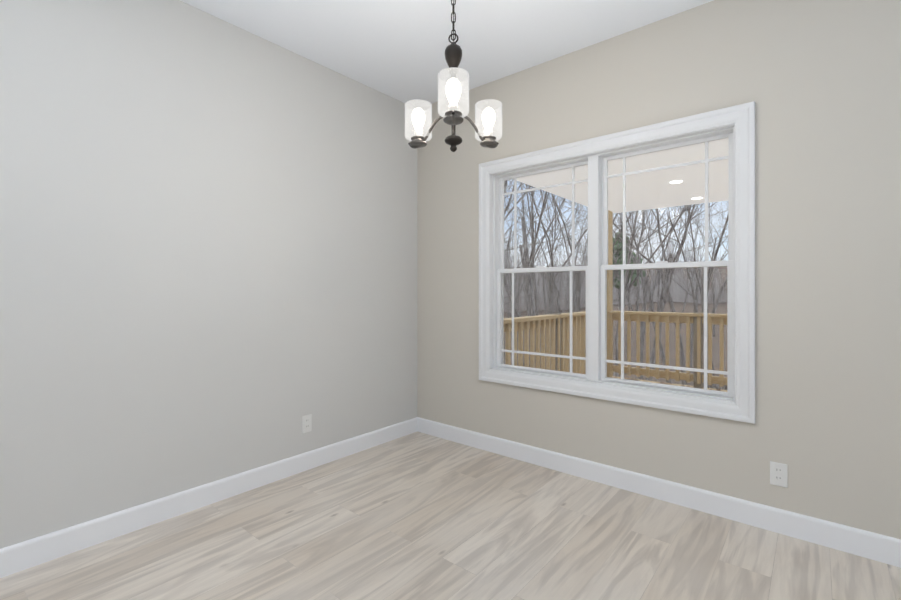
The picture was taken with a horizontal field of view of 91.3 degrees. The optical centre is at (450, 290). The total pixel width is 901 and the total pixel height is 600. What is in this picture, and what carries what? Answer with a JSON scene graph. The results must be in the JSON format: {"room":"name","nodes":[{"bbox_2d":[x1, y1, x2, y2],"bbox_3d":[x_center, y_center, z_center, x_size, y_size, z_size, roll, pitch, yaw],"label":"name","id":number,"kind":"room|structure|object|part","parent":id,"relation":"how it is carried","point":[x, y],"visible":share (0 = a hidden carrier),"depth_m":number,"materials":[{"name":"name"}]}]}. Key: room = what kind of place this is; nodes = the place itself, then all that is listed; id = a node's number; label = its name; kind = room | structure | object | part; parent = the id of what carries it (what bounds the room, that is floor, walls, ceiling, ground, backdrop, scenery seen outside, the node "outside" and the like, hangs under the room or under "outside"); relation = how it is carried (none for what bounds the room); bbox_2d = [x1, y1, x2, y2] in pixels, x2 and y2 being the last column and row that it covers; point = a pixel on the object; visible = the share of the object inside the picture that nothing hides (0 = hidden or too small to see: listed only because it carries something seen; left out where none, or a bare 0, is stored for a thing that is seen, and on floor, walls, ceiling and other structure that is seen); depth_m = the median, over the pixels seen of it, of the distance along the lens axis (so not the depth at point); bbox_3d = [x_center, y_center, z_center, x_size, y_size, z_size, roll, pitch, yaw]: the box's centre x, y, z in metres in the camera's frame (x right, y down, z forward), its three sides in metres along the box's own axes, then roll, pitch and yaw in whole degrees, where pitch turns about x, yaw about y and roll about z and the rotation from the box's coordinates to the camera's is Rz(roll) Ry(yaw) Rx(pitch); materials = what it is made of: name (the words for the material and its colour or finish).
{"room":"empty dining room","nodes":[
{"label":"empty dining room","id":0,"kind":"room"},
{"bbox_2d":[0,0,416,548],"bbox_3d":[-2.160,-0.181,1.605,0.150,2.740,6.000,0,0,40],"label":"wall","id":1,"kind":"structure","parent":0,"point":[208,247],"depth_m":2.35,"materials":[{"name":"beige paint"}]},
{"bbox_2d":[0,417,417,577],"bbox_3d":[-2.096,1.131,1.552,0.015,0.116,5.700,0,0,40],"label":"baseboard","id":2,"kind":"structure","parent":1,"relation":"attached to","point":[23,555],"depth_m":2.31,"materials":[{"name":"white wood"}]},
{"bbox_2d":[302,414,311,433],"bbox_3d":[-0.959,0.884,2.934,0.016,0.114,0.070,0,0,40],"label":"outlet","id":3,"kind":"object","parent":1,"relation":"attached to","point":[306,423],"visible":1,"depth_m":2.93,"materials":[{"name":"plastic"}]},
{"bbox_2d":[180,0,713,107],"bbox_3d":[-0.293,-1.612,0.057,5.000,0.120,6.000,0,0,40],"label":"ceiling","id":4,"kind":"structure","parent":0,"point":[395,49],"depth_m":2.62,"materials":[{"name":"white paint"}]},
{"bbox_2d":[405,0,501,151],"bbox_3d":[-0.003,-1.050,1.769,0.385,1.001,0.400,0,0,40],"label":"chandelier","id":5,"kind":"object","parent":4,"relation":"hanging from","point":[453,90],"visible":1,"depth_m":1.77,"materials":[{"name":"white glass"}]},
{"bbox_2d":[0,431,900,599],"bbox_3d":[-0.293,1.228,0.056,5.000,0.080,6.000,0,0,40],"label":"floor","id":6,"kind":"structure","parent":0,"point":[417,515],"depth_m":2.03,"materials":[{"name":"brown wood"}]},
{"bbox_2d":[417,0,900,538],"bbox_3d":[1.632,-0.181,2.259,4.850,2.740,0.150,0,0,40],"label":"wall","id":7,"kind":"structure","parent":0,"point":[817,82],"depth_m":2.20,"materials":[{"name":"beige paint"}]},
{"bbox_2d":[479,101,754,423],"bbox_3d":[0.925,-0.143,2.829,1.715,1.625,0.176,0,0,40],"label":"window","id":8,"kind":"structure","parent":7,"relation":"in","point":[734,126],"depth_m":2.73,"materials":[{"name":"white plastic"}]},
{"bbox_3d":[0.950,-0.143,2.858,1.463,1.395,0.038,0,0,40],"label":"glass","id":9,"kind":"part","parent":8,"relation":"part of","materials":[{"name":"clear glass"}]},
{"bbox_2d":[417,417,900,567],"bbox_3d":[1.528,1.131,2.239,4.685,0.116,0.015,0,0,40],"label":"baseboard","id":10,"kind":"structure","parent":7,"relation":"attached to","point":[866,544],"depth_m":2.39,"materials":[{"name":"white wood"}]},
{"bbox_2d":[770,461,787,487],"bbox_3d":[1.619,0.904,2.172,0.070,0.114,0.016,0,0,40],"label":"outlet","id":11,"kind":"object","parent":7,"relation":"attached to","point":[778,474],"visible":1,"depth_m":2.17,"materials":[{"name":"plastic"}]},
{"label":"outside","id":12,"kind":"structure","parent":0,"visible":0},
{"bbox_2d":[504,267,726,387],"bbox_3d":[22.661,-0.023,54.884,150.000,13.777,132.000,0,0,40],"label":"ground","id":13,"kind":"structure","parent":12,"point":[690,310],"depth_m":43.39,"materials":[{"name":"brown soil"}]},
{"bbox_2d":[504,180,664,366],"bbox_3d":[8.541,-2.451,24.167,30.614,18.108,20.420,0,0,40],"label":"tree","id":14,"kind":"object","parent":13,"relation":"on","point":[555,287],"depth_m":20.84,"materials":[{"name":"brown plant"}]},
{"bbox_2d":[505,185,671,311],"bbox_3d":[6.394,-1.938,42.834,32.889,17.070,29.424,0,0,40],"label":"tree","id":15,"kind":"object","parent":13,"relation":"on","point":[574,304],"depth_m":26.78,"materials":[{"name":"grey plant"}]},
{"bbox_2d":[504,202,716,380],"bbox_3d":[5.844,-2.856,26.950,34.702,19.139,39.098,0,0,40],"label":"tree","id":16,"kind":"object","parent":13,"relation":"on","point":[652,361],"depth_m":16.28,"materials":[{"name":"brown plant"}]},
{"bbox_2d":[504,180,723,384],"bbox_3d":[4.602,-2.542,32.628,34.173,18.435,25.495,0,0,40],"label":"tree","id":17,"kind":"object","parent":13,"relation":"on","point":[682,360],"depth_m":25.33,"materials":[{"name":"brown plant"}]},
{"bbox_2d":[504,183,724,345],"bbox_3d":[7.084,-1.266,36.610,27.621,15.703,29.556,0,0,40],"label":"tree","id":18,"kind":"object","parent":13,"relation":"on","point":[613,260],"depth_m":28.99,"materials":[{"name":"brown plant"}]},
{"bbox_2d":[507,181,722,368],"bbox_3d":[1.202,-2.606,35.296,39.276,18.160,38.377,0,0,40],"label":"tree","id":19,"kind":"object","parent":13,"relation":"on","point":[533,266],"depth_m":14.93,"materials":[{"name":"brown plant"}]},
{"bbox_2d":[504,179,727,388],"bbox_3d":[9.229,-2.334,33.294,34.207,17.093,46.469,0,0,40],"label":"tree","id":20,"kind":"object","parent":13,"relation":"on","point":[702,275],"depth_m":13.50,"materials":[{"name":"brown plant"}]},
{"bbox_2d":[504,210,727,317],"bbox_3d":[5.484,-1.721,34.131,31.910,15.574,47.744,0,0,40],"label":"tree","id":21,"kind":"object","parent":13,"relation":"on","point":[614,277],"depth_m":15.43,"materials":[{"name":"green plant"}]},
{"bbox_2d":[504,180,727,389],"bbox_3d":[5.737,-2.591,13.752,15.487,18.098,16.576,0,0,40],"label":"tree","id":22,"kind":"object","parent":13,"relation":"on","point":[528,258],"depth_m":13.94,"materials":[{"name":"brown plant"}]},
{"bbox_2d":[504,181,727,388],"bbox_3d":[10.229,-1.220,25.975,22.650,16.734,30.600,0,0,40],"label":"tree","id":23,"kind":"object","parent":13,"relation":"on","point":[565,262],"depth_m":18.20,"materials":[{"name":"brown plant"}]},
{"bbox_2d":[505,182,727,379],"bbox_3d":[11.322,-1.686,29.617,21.020,16.635,44.316,0,0,40],"label":"tree","id":24,"kind":"object","parent":13,"relation":"on","point":[644,284],"depth_m":22.52,"materials":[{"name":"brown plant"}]},
{"bbox_2d":[613,232,644,310],"bbox_3d":[12.087,0.862,31.679,3.426,10.316,3.167,0,0,40],"label":"cedar tree","id":25,"kind":"object","parent":13,"relation":"on","point":[620,263],"depth_m":30.84,"materials":[{"name":"green plant"}]},
{"bbox_2d":[541,212,727,343],"bbox_3d":[5.359,-2.038,35.680,35.224,16.134,43.740,0,0,40],"label":"tree","id":26,"kind":"object","parent":13,"relation":"on","point":[644,277],"depth_m":42.57,"materials":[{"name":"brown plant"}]},
{"bbox_2d":[611,376,726,391],"bbox_3d":[3.848,1.329,2.681,7.280,0.280,3.330,0,0,40],"label":"floor","id":27,"kind":"structure","parent":12,"point":[667,383],"depth_m":5.66,"materials":[{"name":"brown wood"}]},
{"bbox_2d":[551,313,560,370],"bbox_3d":[1.235,0.875,5.155,0.090,1.230,0.090,0,0,40],"label":"post","id":28,"kind":"object","parent":27,"relation":"on","point":[556,346],"depth_m":5.11,"materials":[{"name":"brown wood"}]},
{"bbox_2d":[504,311,585,373],"bbox_3d":[1.043,0.702,4.918,0.147,0.855,3.150,0,0,40],"label":"deck railing","id":29,"kind":"object","parent":28,"relation":"attached to","point":[520,321],"depth_m":4.91,"materials":[{"name":"brown wood"}]},
{"bbox_2d":[607,210,612,376],"bbox_3d":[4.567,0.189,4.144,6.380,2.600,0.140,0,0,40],"label":"porch column","id":30,"kind":"structure","parent":27,"relation":"on","point":[610,242],"depth_m":6.05,"materials":[{"name":"brown wood"}]},
{"bbox_2d":[517,139,727,212],"bbox_3d":[3.997,-1.258,2.799,7.600,0.306,3.700,0,0,40],"label":"porch roof","id":31,"kind":"structure","parent":30,"relation":"on","point":[674,192],"depth_m":4.42,"materials":[{"name":"white paint"}]},
{"bbox_2d":[614,377,723,391],"bbox_3d":[3.111,1.175,4.952,2.731,0.033,0.601,0,0,40],"label":"leaves","id":32,"kind":"object","parent":27,"relation":"on","point":[670,383],"depth_m":5.59,"materials":[{"name":"brown plant"}]},
{"bbox_2d":[693,312,702,388],"bbox_3d":[3.044,0.875,5.408,0.090,1.230,0.090,0,0,40],"label":"post","id":33,"kind":"object","parent":27,"relation":"on","point":[694,353],"depth_m":5.38,"materials":[{"name":"brown wood"}]},
{"bbox_2d":[607,311,726,386],"bbox_3d":[4.850,0.702,3.905,7.300,0.855,0.148,0,0,40],"label":"deck railing","id":34,"kind":"object","parent":33,"relation":"attached to","point":[637,317],"depth_m":5.58,"materials":[{"name":"brown wood"}]},
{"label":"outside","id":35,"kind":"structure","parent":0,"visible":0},
{"bbox_2d":[504,240,726,312],"bbox_3d":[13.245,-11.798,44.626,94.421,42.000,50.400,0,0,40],"label":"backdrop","id":36,"kind":"structure","parent":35,"point":[681,274],"depth_m":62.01,"materials":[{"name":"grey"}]}
]}

